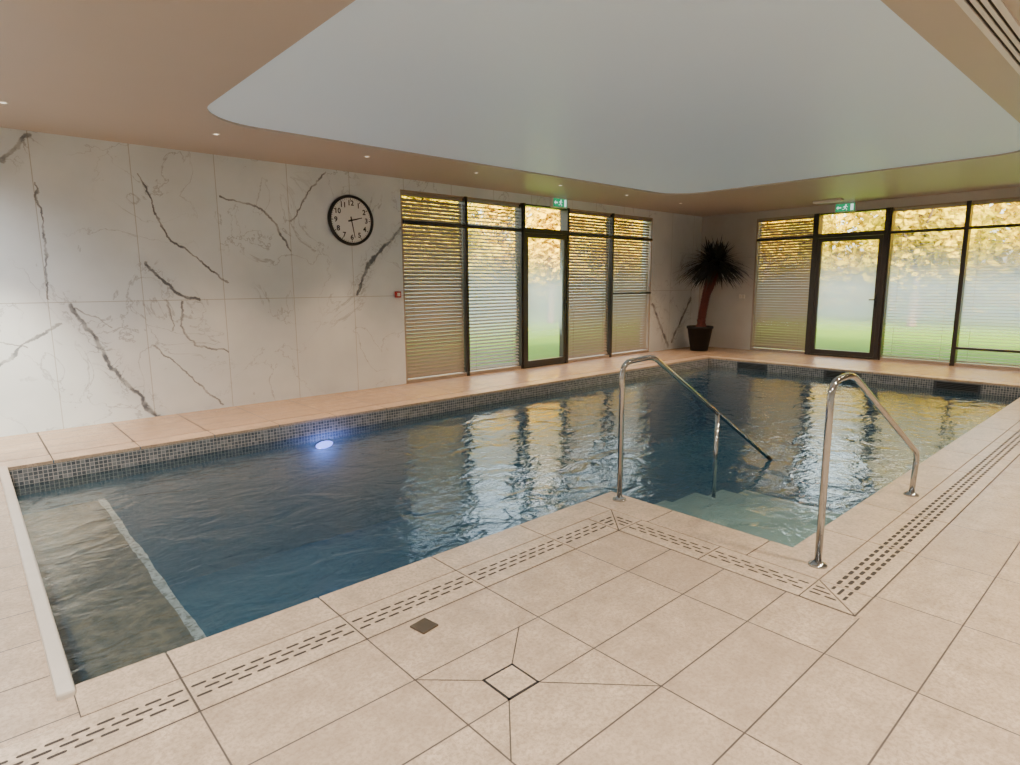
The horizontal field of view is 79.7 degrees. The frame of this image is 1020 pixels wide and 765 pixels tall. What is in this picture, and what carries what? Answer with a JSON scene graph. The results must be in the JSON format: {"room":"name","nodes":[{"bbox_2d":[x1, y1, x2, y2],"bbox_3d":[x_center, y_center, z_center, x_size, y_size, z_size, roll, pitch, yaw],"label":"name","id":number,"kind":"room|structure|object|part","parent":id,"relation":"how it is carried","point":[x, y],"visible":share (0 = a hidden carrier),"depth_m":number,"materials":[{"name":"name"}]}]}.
{"room":"indoor swimming pool","nodes":[
{"label":"indoor swimming pool","id":0,"kind":"room"},
{"bbox_2d":[0,127,701,436],"bbox_3d":[-1.581,-1.609,9.323,16.720,3.437,0.250,-8,12,-41],"label":"wall","id":1,"kind":"structure","parent":0,"point":[137,281],"depth_m":7.23,"materials":[{"name":"stone"}]},
{"bbox_2d":[327,195,373,245],"bbox_3d":[-2.196,-2.242,8.455,0.682,0.682,0.056,-8,12,-41],"label":"wall clock","id":2,"kind":"object","parent":1,"relation":"attached to","point":[350,219],"visible":1,"depth_m":8.44,"materials":[{"name":"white plastic"}]},
{"bbox_2d":[395,291,400,297],"bbox_3d":[-1.665,-1.309,9.089,0.090,0.090,0.049,-8,12,-41],"label":"fire alarm","id":3,"kind":"object","parent":1,"relation":"attached to","point":[397,293],"visible":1,"depth_m":9.07,"materials":[{"name":"red plastic"}]},
{"bbox_2d":[400,189,468,383],"bbox_3d":[-1.191,-1.475,9.604,1.200,2.880,0.170,-8,12,-41],"label":"window","id":4,"kind":"structure","parent":1,"relation":"in","point":[463,225],"depth_m":9.77,"materials":[{"name":"clear glass"}]},
{"bbox_2d":[402,192,464,378],"bbox_3d":[-1.189,-1.494,9.598,1.140,2.780,0.058,-8,12,-41],"label":"blind","id":5,"kind":"object","parent":4,"relation":"attached to","point":[410,280],"visible":0.98,"depth_m":9.60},
{"bbox_3d":[-1.467,-1.427,9.317,0.005,2.740,0.004,7,12,38],"label":"ladder cord","id":6,"kind":"part","parent":5,"relation":"part of","materials":[{"name":"beige fabric"}]},
{"bbox_3d":[-1.183,-0.133,9.819,1.140,0.020,0.040,-8,12,-41],"label":"rail","id":7,"kind":"part","parent":5,"relation":"part of","materials":[{"name":"beige metal"}]},
{"bbox_3d":[-0.874,-1.516,9.844,0.005,2.740,0.004,-6,11,-33],"label":"ladder cord","id":8,"kind":"part","parent":5,"relation":"part of","materials":[{"name":"beige fabric"}]},
{"bbox_3d":[-1.228,-1.494,9.642,1.148,2.805,0.001,-8,12,-41],"label":"pane","id":9,"kind":"part","parent":4,"relation":"part of","materials":[{"name":"clear glass"}]},
{"bbox_2d":[466,197,522,375],"bbox_3d":[-0.289,-1.610,10.406,1.230,2.880,0.170,-8,12,-41],"label":"window","id":10,"kind":"structure","parent":1,"relation":"in","point":[519,231],"depth_m":10.59,"materials":[{"name":"clear glass"}]},
{"bbox_3d":[-0.326,-1.628,10.444,1.178,2.805,0.001,-8,12,-41],"label":"pane","id":11,"kind":"part","parent":10,"relation":"part of","materials":[{"name":"glass"}]},
{"bbox_2d":[467,199,518,370],"bbox_3d":[-0.286,-1.629,10.400,1.170,2.780,0.058,-8,12,-41],"label":"blind","id":12,"kind":"object","parent":10,"relation":"attached to","point":[512,363],"visible":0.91,"depth_m":10.42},
{"bbox_3d":[-0.572,-1.561,10.113,0.005,2.740,0.004,-6,11,-33],"label":"ladder cord","id":13,"kind":"part","parent":12,"relation":"part of","materials":[{"name":"white fabric"}]},
{"bbox_3d":[-0.281,-0.267,10.622,1.170,0.020,0.040,-8,12,-41],"label":"rail","id":14,"kind":"part","parent":12,"relation":"part of","materials":[{"name":"beige metal"}]},
{"bbox_2d":[523,203,569,368],"bbox_3d":[0.626,-1.738,11.173,1.170,2.880,0.240,-8,12,-41],"label":"door","id":15,"kind":"structure","parent":1,"relation":"in","point":[545,298],"depth_m":11.21,"materials":[{"name":"clear glass"}]},
{"bbox_3d":[0.641,-1.519,11.193,0.918,2.180,0.001,-8,12,-41],"label":"glass","id":16,"kind":"part","parent":15,"relation":"part of","materials":[{"name":"clear glass"}]},
{"bbox_2d":[550,197,566,208],"bbox_3d":[0.889,-3.258,11.099,0.380,0.170,0.076,-8,12,-41],"label":"exit sign","id":17,"kind":"object","parent":1,"relation":"attached to","point":[555,202],"visible":1,"depth_m":11.05,"materials":[{"name":"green plastic"}]},
{"bbox_3d":[0.912,-3.254,11.074,0.350,0.144,0.006,-8,12,-41],"label":"green panel","id":18,"kind":"part","parent":17,"relation":"part of","materials":[{"name":"green plastic"}]},
{"bbox_2d":[568,209,613,362],"bbox_3d":[1.527,-1.880,12.021,1.320,2.880,0.170,-8,12,-41],"label":"window","id":19,"kind":"structure","parent":1,"relation":"in","point":[611,219],"depth_m":12.28,"materials":[{"name":"clear glass"}]},
{"bbox_3d":[1.490,-1.899,12.059,1.268,2.805,0.001,-8,12,-41],"label":"pane","id":20,"kind":"part","parent":19,"relation":"part of","materials":[{"name":"clear glass"}]},
{"bbox_2d":[568,211,609,358],"bbox_3d":[1.530,-1.899,12.014,1.260,2.780,0.058,-8,12,-41],"label":"blind","id":21,"kind":"object","parent":19,"relation":"attached to","point":[582,265],"visible":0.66,"depth_m":12.04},
{"bbox_3d":[1.220,-1.828,11.706,0.005,2.740,0.004,-6,11,-33],"label":"ladder cord","id":22,"kind":"part","parent":21,"relation":"part of","materials":[{"name":"white fabric"}]},
{"bbox_3d":[1.535,-0.537,12.236,1.260,0.020,0.040,-8,12,-41],"label":"rail","id":23,"kind":"part","parent":21,"relation":"part of","materials":[{"name":"white plastic"}]},
{"bbox_3d":[1.876,-1.925,12.289,0.005,2.740,0.004,-6,11,-33],"label":"ladder cord","id":24,"kind":"part","parent":21,"relation":"part of","materials":[{"name":"white fabric"}]},
{"bbox_2d":[611,213,652,356],"bbox_3d":[2.522,-2.029,12.905,1.360,2.880,0.170,-8,12,-41],"label":"window","id":25,"kind":"structure","parent":1,"relation":"in","point":[649,239],"depth_m":13.12,"materials":[{"name":"clear glass"}]},
{"bbox_3d":[2.486,-2.047,12.944,1.308,2.805,0.001,-8,12,-41],"label":"pane","id":26,"kind":"part","parent":25,"relation":"part of","materials":[{"name":"clear glass"}]},
{"bbox_2d":[612,216,650,352],"bbox_3d":[2.525,-2.048,12.899,1.300,2.780,0.058,-8,12,-41],"label":"blind","id":27,"kind":"object","parent":25,"relation":"attached to","point":[617,275],"visible":0.98,"depth_m":12.92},
{"bbox_3d":[2.205,-1.975,12.582,0.005,2.740,0.004,7,12,38],"label":"ladder cord","id":28,"kind":"part","parent":27,"relation":"part of","materials":[{"name":"white fabric"}]},
{"bbox_3d":[2.531,-0.686,13.121,1.300,0.020,0.040,-8,12,-41],"label":"rail","id":29,"kind":"part","parent":27,"relation":"part of","materials":[{"name":"beige metal"}]},
{"bbox_2d":[0,0,1019,216],"bbox_3d":[2.003,-2.378,4.973,16.470,0.020,10.760,-8,12,-41],"label":"ceiling","id":30,"kind":"structure","parent":0,"point":[709,107],"depth_m":4.97,"materials":[{"name":"paint"}]},
{"bbox_2d":[813,199,843,203],"bbox_3d":[6.022,-3.428,11.582,0.120,0.052,0.520,-8,12,-41],"label":"ceiling vent","id":31,"kind":"object","parent":30,"relation":"attached to","point":[831,200],"depth_m":11.53,"materials":[{"name":"white plastic"}]},
{"bbox_2d":[954,0,1019,74],"bbox_3d":[2.655,-2.119,3.435,3.750,0.012,0.170,-8,12,-41],"label":"ceiling vent","id":32,"kind":"object","parent":30,"relation":"in","point":[994,19],"visible":1,"depth_m":3.69,"materials":[{"name":"white plastic"}]},
{"bbox_3d":[2.642,-2.121,3.450,3.710,0.007,0.024,-8,12,-41],"label":"blade","id":33,"kind":"part","parent":32,"relation":"part of","materials":[{"name":"white plastic"}]},
{"bbox_3d":[2.669,-2.116,3.421,3.710,0.007,0.024,-8,12,-41],"label":"blade","id":34,"kind":"part","parent":32,"relation":"part of","materials":[{"name":"white plastic"}]},
{"bbox_2d":[0,347,1019,764],"bbox_3d":[2.033,0.596,5.666,16.770,0.001,11.060,-8,12,-41],"label":"floor","id":35,"kind":"structure","parent":0,"point":[747,671],"depth_m":2.44,"materials":[{"name":"tile"}]},
{"bbox_2d":[410,618,437,633],"bbox_3d":[-0.381,1.080,2.715,0.090,0.010,0.090,7,12,38],"label":"lid","id":36,"kind":"object","parent":35,"relation":"on","point":[424,625],"visible":1,"depth_m":2.71,"materials":[{"name":"brown metal"}]},
{"bbox_2d":[0,355,1019,717],"bbox_3d":[1.714,1.088,7.107,11.489,1.476,5.650,-8,12,-41],"label":"swimming pool","id":37,"kind":"object","parent":35,"relation":"in","point":[131,571],"visible":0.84,"depth_m":6.69,"materials":[{"name":"blue liquid"}]},
{"bbox_2d":[22,500,195,684],"bbox_3d":[-2.706,1.826,4.089,0.623,1.010,3.830,-8,12,-41],"label":"shelf","id":38,"kind":"object","parent":37,"relation":"attached to","point":[112,610],"depth_m":3.91,"materials":[{"name":"grey tile"}]},
{"bbox_2d":[315,440,332,448],"bbox_3d":[-2.137,0.716,7.036,0.226,0.095,0.016,-8,12,-41],"label":"lamp","id":39,"kind":"object","parent":37,"relation":"attached to","point":[324,444],"visible":1,"depth_m":7.03,"materials":[{"name":"glass"}]},
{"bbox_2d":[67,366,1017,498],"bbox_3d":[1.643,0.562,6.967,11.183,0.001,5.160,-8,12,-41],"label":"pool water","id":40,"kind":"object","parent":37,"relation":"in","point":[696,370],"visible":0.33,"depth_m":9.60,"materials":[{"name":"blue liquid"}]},
{"bbox_2d":[613,355,772,501],"bbox_3d":[1.613,0.369,4.988,2.378,1.330,0.096,-8,12,-41],"label":"pool handrail","id":41,"kind":"object","parent":37,"relation":"on","point":[619,498],"visible":0.91,"depth_m":4.43,"materials":[{"name":"metal"}]},
{"bbox_3d":[1.725,0.633,5.132,0.034,0.760,0.034,-8,12,-41],"label":"post","id":42,"kind":"part","parent":41,"relation":"part of","materials":[{"name":"metal"}]},
{"bbox_2d":[736,362,766,371],"bbox_3d":[4.677,-0.309,11.847,0.023,0.135,0.600,-8,12,-41],"label":"skimmer","id":43,"kind":"object","parent":37,"relation":"attached to","point":[740,365],"visible":1,"depth_m":11.84,"materials":[{"name":"black plastic"}]},
{"bbox_2d":[824,370,861,380],"bbox_3d":[5.782,-0.121,10.636,0.023,0.135,0.600,-8,12,-41],"label":"skimmer","id":44,"kind":"object","parent":37,"relation":"attached to","point":[827,373],"visible":0.62,"depth_m":10.74,"materials":[{"name":"black plastic"}]},
{"bbox_2d":[808,373,919,568],"bbox_3d":[2.251,0.388,3.735,1.726,1.028,0.096,-8,12,-41],"label":"pool handrail","id":45,"kind":"object","parent":37,"relation":"on","point":[817,562],"visible":1,"depth_m":3.23,"materials":[{"name":"metal"}]},
{"bbox_2d":[933,380,980,393],"bbox_3d":[6.886,0.066,9.425,0.023,0.135,0.600,-8,12,-41],"label":"skimmer","id":46,"kind":"object","parent":37,"relation":"attached to","point":[941,385],"visible":1,"depth_m":9.41,"materials":[{"name":"black plastic"}]},
{"bbox_2d":[0,421,1019,764],"bbox_3d":[3.007,0.690,5.112,14.274,0.031,1.590,-8,12,-41],"label":"drain grate","id":47,"kind":"object","parent":35,"relation":"on","point":[855,582],"visible":0.97,"depth_m":3.01,"materials":[{"name":"tile"}]},
{"bbox_2d":[415,627,659,760],"bbox_3d":[0.103,1.145,2.329,0.669,0.007,0.664,-8,12,-41],"label":"drain cover","id":48,"kind":"object","parent":35,"relation":"on","point":[510,681],"visible":1,"depth_m":2.33,"materials":[{"name":"tile"}]},
{"bbox_2d":[672,236,752,350],"bbox_3d":[4.496,-1.956,13.430,1.652,2.546,1.738,-8,12,-41],"label":"tree","id":49,"kind":"object","parent":35,"relation":"on","point":[712,267],"visible":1,"depth_m":13.46,"materials":[{"name":"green plant"}]},
{"bbox_3d":[4.260,-0.994,13.745,0.580,0.550,0.580,-8,12,-41],"label":"pot","id":50,"kind":"part","parent":49,"relation":"part of","materials":[{"name":"ceramic"}]},
{"bbox_3d":[4.474,-2.187,13.553,0.370,0.804,0.100,0,9,0],"label":"stem","id":51,"kind":"part","parent":49,"relation":"part of","materials":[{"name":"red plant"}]},
{"bbox_2d":[698,187,1019,349],"bbox_3d":[8.221,-1.893,10.720,0.250,3.437,10.760,-8,12,-41],"label":"wall","id":52,"kind":"structure","parent":0,"point":[730,315],"depth_m":13.82,"materials":[{"name":"painted plaster"}]},
{"bbox_2d":[750,214,815,353],"bbox_3d":[5.888,-2.097,13.205,0.170,2.880,1.260,-8,12,-41],"label":"window","id":53,"kind":"structure","parent":52,"relation":"in","point":[757,247],"depth_m":13.33,"materials":[{"name":"clear glass"}]},
{"bbox_2d":[752,216,813,350],"bbox_3d":[5.884,-2.116,13.199,0.058,2.780,1.180,-8,12,-41],"label":"blind","id":54,"kind":"object","parent":53,"relation":"attached to","point":[762,281],"visible":1,"depth_m":13.20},
{"bbox_3d":[5.896,-0.754,13.421,0.040,0.020,1.180,-8,12,-41],"label":"rail","id":55,"kind":"part","parent":54,"relation":"part of","materials":[{"name":"beige metal"}]},
{"bbox_3d":[6.141,-2.047,12.882,0.005,2.740,0.004,7,12,38],"label":"ladder cord","id":56,"kind":"part","parent":54,"relation":"part of","materials":[{"name":"beige fabric"}]},
{"bbox_3d":[5.928,-2.116,13.240,0.001,2.805,1.190,-8,12,-41],"label":"pane","id":57,"kind":"part","parent":53,"relation":"part of","materials":[{"name":"clear glass"}]},
{"bbox_2d":[835,202,856,212],"bbox_3d":[6.606,-3.442,12.031,0.076,0.170,0.380,-8,12,-41],"label":"exit sign","id":58,"kind":"object","parent":52,"relation":"attached to","point":[842,207],"visible":1,"depth_m":12.00,"materials":[{"name":"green plastic"}]},
{"bbox_2d":[806,207,890,359],"bbox_3d":[6.739,-1.944,12.221,0.240,2.880,1.360,-8,12,-41],"label":"door","id":59,"kind":"structure","parent":52,"relation":"in","point":[832,297],"depth_m":12.21,"materials":[{"name":"clear glass"}]},
{"bbox_3d":[6.725,-1.725,12.242,0.001,2.180,1.048,-8,12,-41],"label":"glass","id":60,"kind":"part","parent":59,"relation":"part of","materials":[{"name":"glass"}]},
{"bbox_3d":[7.018,-1.579,11.831,0.060,0.240,0.128,-8,12,-41],"label":"handle","id":61,"kind":"part","parent":59,"relation":"part of","materials":[{"name":"black plastic"}]},
{"bbox_2d":[878,201,968,365],"bbox_3d":[7.622,-1.802,11.304,0.170,2.880,1.200,-8,12,-41],"label":"window","id":62,"kind":"structure","parent":52,"relation":"in","point":[913,290],"depth_m":11.39,"materials":[{"name":"clear glass"},{"name":"dark metal"}]},
{"bbox_3d":[7.662,-1.821,11.338,0.001,2.805,1.130,-8,12,-41],"label":"pane","id":63,"kind":"part","parent":62,"relation":"part of","materials":[{"name":"clear glass"}]},
{"bbox_2d":[881,203,966,360],"bbox_3d":[7.620,-1.822,11.300,0.062,2.780,1.120,-8,12,-41],"label":"blind","id":64,"kind":"object","parent":62,"relation":"attached to","point":[961,204],"visible":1,"depth_m":11.26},
{"bbox_3d":[7.336,-1.843,11.571,0.005,2.740,0.004,-6,11,-33],"label":"ladder cord","id":65,"kind":"part","parent":64,"relation":"part of","materials":[{"name":"white fabric"}]},
{"bbox_3d":[7.630,-0.460,11.520,0.040,0.020,1.120,-8,12,-41],"label":"rail","id":66,"kind":"part","parent":64,"relation":"part of","materials":[{"name":"white plastic"}]},
{"bbox_3d":[7.861,-1.754,10.996,0.005,2.740,0.004,-6,11,-33],"label":"ladder cord","id":67,"kind":"part","parent":64,"relation":"part of","materials":[{"name":"white fabric"}]},
{"bbox_2d":[951,197,1019,370],"bbox_3d":[8.418,-1.667,10.431,0.170,2.880,1.180,-8,12,-41],"label":"window","id":68,"kind":"structure","parent":52,"relation":"in","point":[996,286],"depth_m":10.65,"materials":[{"name":"clear glass"},{"name":"dark metal"}]},
{"bbox_2d":[956,199,1019,365],"bbox_3d":[8.416,-1.686,10.426,0.062,2.780,1.100,-8,12,-41],"label":"blind","id":69,"kind":"object","parent":68,"relation":"attached to","point":[1009,200],"visible":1,"depth_m":10.55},
{"bbox_3d":[8.138,-1.707,10.693,0.005,2.740,0.004,-6,11,-33],"label":"ladder cord","id":70,"kind":"part","parent":69,"relation":"part of","materials":[{"name":"white fabric"}]},
{"bbox_3d":[8.426,-0.324,10.646,0.040,0.020,1.100,-8,12,-41],"label":"rail","id":71,"kind":"part","parent":69,"relation":"part of","materials":[{"name":"beige metal"}]},
{"bbox_3d":[8.459,-1.685,10.465,0.001,2.805,1.110,-8,12,-41],"label":"pane","id":72,"kind":"part","parent":68,"relation":"part of","materials":[{"name":"clear glass"}]},
{"label":"outside","id":73,"kind":"structure","parent":0,"visible":0},
{"bbox_2d":[406,319,1019,378],"bbox_3d":[-5.587,-2.966,28.503,150.000,0.001,170.000,-8,12,-41],"label":"lawn","id":74,"kind":"structure","parent":73,"point":[845,335],"depth_m":16.75,"materials":[{"name":"green plant"}]},
{"bbox_2d":[403,202,449,274],"bbox_3d":[-4.037,-6.168,28.026,3.441,6.473,3.808,-5,10,-26],"label":"autumn tree","id":75,"kind":"object","parent":74,"relation":"on","point":[409,202],"visible":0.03,"depth_m":26.70,"materials":[{"name":"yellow plant"}]},
{"bbox_2d":[402,196,500,275],"bbox_3d":[-2.630,-5.369,21.488,4.226,6.951,3.974,-7,11,-37],"label":"autumn tree","id":76,"kind":"object","parent":74,"relation":"on","point":[408,197],"visible":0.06,"depth_m":21.39,"materials":[{"name":"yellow plant"}]},
{"bbox_2d":[470,204,538,275],"bbox_3d":[-0.410,-7.052,31.262,3.662,7.146,3.434,-3,9,-15],"label":"autumn tree","id":77,"kind":"object","parent":74,"relation":"on","point":[483,205],"visible":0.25,"depth_m":30.68,"materials":[{"name":"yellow plant"}]},
{"bbox_2d":[402,201,641,275],"bbox_3d":[2.174,-8.674,41.514,60.573,7.619,2.735,-8,12,-41],"label":"hedge","id":78,"kind":"object","parent":74,"relation":"on","point":[472,204],"visible":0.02,"depth_m":37.65,"materials":[{"name":"plant"}]},
{"bbox_2d":[530,215,584,275],"bbox_3d":[3.175,-7.467,34.635,4.018,6.852,4.342,1,9,8],"label":"autumn tree","id":79,"kind":"object","parent":74,"relation":"on","point":[558,215],"visible":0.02,"depth_m":34.09,"materials":[{"name":"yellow plant"}]},
{"bbox_2d":[525,206,602,275],"bbox_3d":[1.982,-5.763,24.618,3.621,6.679,4.342,-2,9,-11],"label":"autumn tree","id":80,"kind":"object","parent":74,"relation":"on","point":[545,254],"visible":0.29,"depth_m":23.68,"materials":[{"name":"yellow plant"}]},
{"bbox_2d":[570,214,641,275],"bbox_3d":[4.720,-6.312,28.589,4.394,6.473,4.206,-8,12,-41],"label":"autumn tree","id":81,"kind":"object","parent":74,"relation":"on","point":[570,214],"visible":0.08,"depth_m":28.08,"materials":[{"name":"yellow plant"}]},
{"bbox_2d":[595,220,642,273],"bbox_3d":[7.067,-7.842,38.112,4.190,6.444,3.945,3,10,20],"label":"autumn tree","id":82,"kind":"object","parent":74,"relation":"on","point":[625,220],"visible":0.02,"depth_m":37.05,"materials":[{"name":"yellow plant"}]},
{"bbox_2d":[759,218,812,321],"bbox_3d":[10.448,-5.500,24.148,3.837,6.208,4.070,2,9,13],"label":"autumn tree","id":83,"kind":"object","parent":74,"relation":"on","point":[811,218],"visible":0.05,"depth_m":23.59,"materials":[{"name":"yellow plant"}]},
{"bbox_3d":[10.444,-6.152,24.043,3.837,4.886,4.070,2,9,13],"label":"crown","id":84,"kind":"part","parent":83,"relation":"part of","materials":[{"name":"yellow plant"}]},
{"bbox_2d":[760,215,843,275],"bbox_3d":[13.655,-6.307,29.585,4.015,6.039,3.664,-8,12,-41],"label":"autumn tree","id":85,"kind":"object","parent":74,"relation":"on","point":[825,267],"visible":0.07,"depth_m":28.90,"materials":[{"name":"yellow plant"}]},
{"bbox_2d":[821,202,1019,274],"bbox_3d":[26.431,-6.089,24.511,2.678,7.619,30.685,-8,12,-41],"label":"hedge","id":86,"kind":"object","parent":74,"relation":"on","point":[852,219],"visible":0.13,"depth_m":31.93,"materials":[{"name":"plant"}]},
{"bbox_2d":[866,205,989,273],"bbox_3d":[17.870,-6.170,26.070,4.311,6.832,4.339,-8,12,-41],"label":"autumn tree","id":87,"kind":"object","parent":74,"relation":"on","point":[976,206],"visible":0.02,"depth_m":24.96,"materials":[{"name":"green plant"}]},
{"bbox_2d":[856,206,1007,326],"bbox_3d":[14.409,-5.274,20.854,3.872,6.759,3.903,-1,9,-4],"label":"autumn tree","id":88,"kind":"object","parent":74,"relation":"on","point":[920,247],"visible":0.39,"depth_m":20.47,"materials":[{"name":"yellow plant"}]},
{"bbox_3d":[14.405,-5.884,20.756,3.872,5.524,3.903,-1,9,-4],"label":"crown","id":89,"kind":"part","parent":88,"relation":"part of","materials":[{"name":"yellow plant"}]},
{"bbox_2d":[997,211,1019,251],"bbox_3d":[20.494,-5.635,22.486,4.160,6.881,3.998,4,10,27],"label":"autumn tree","id":90,"kind":"object","parent":74,"relation":"on","point":[1014,232],"visible":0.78,"depth_m":23.23,"materials":[{"name":"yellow plant"}]}
]}

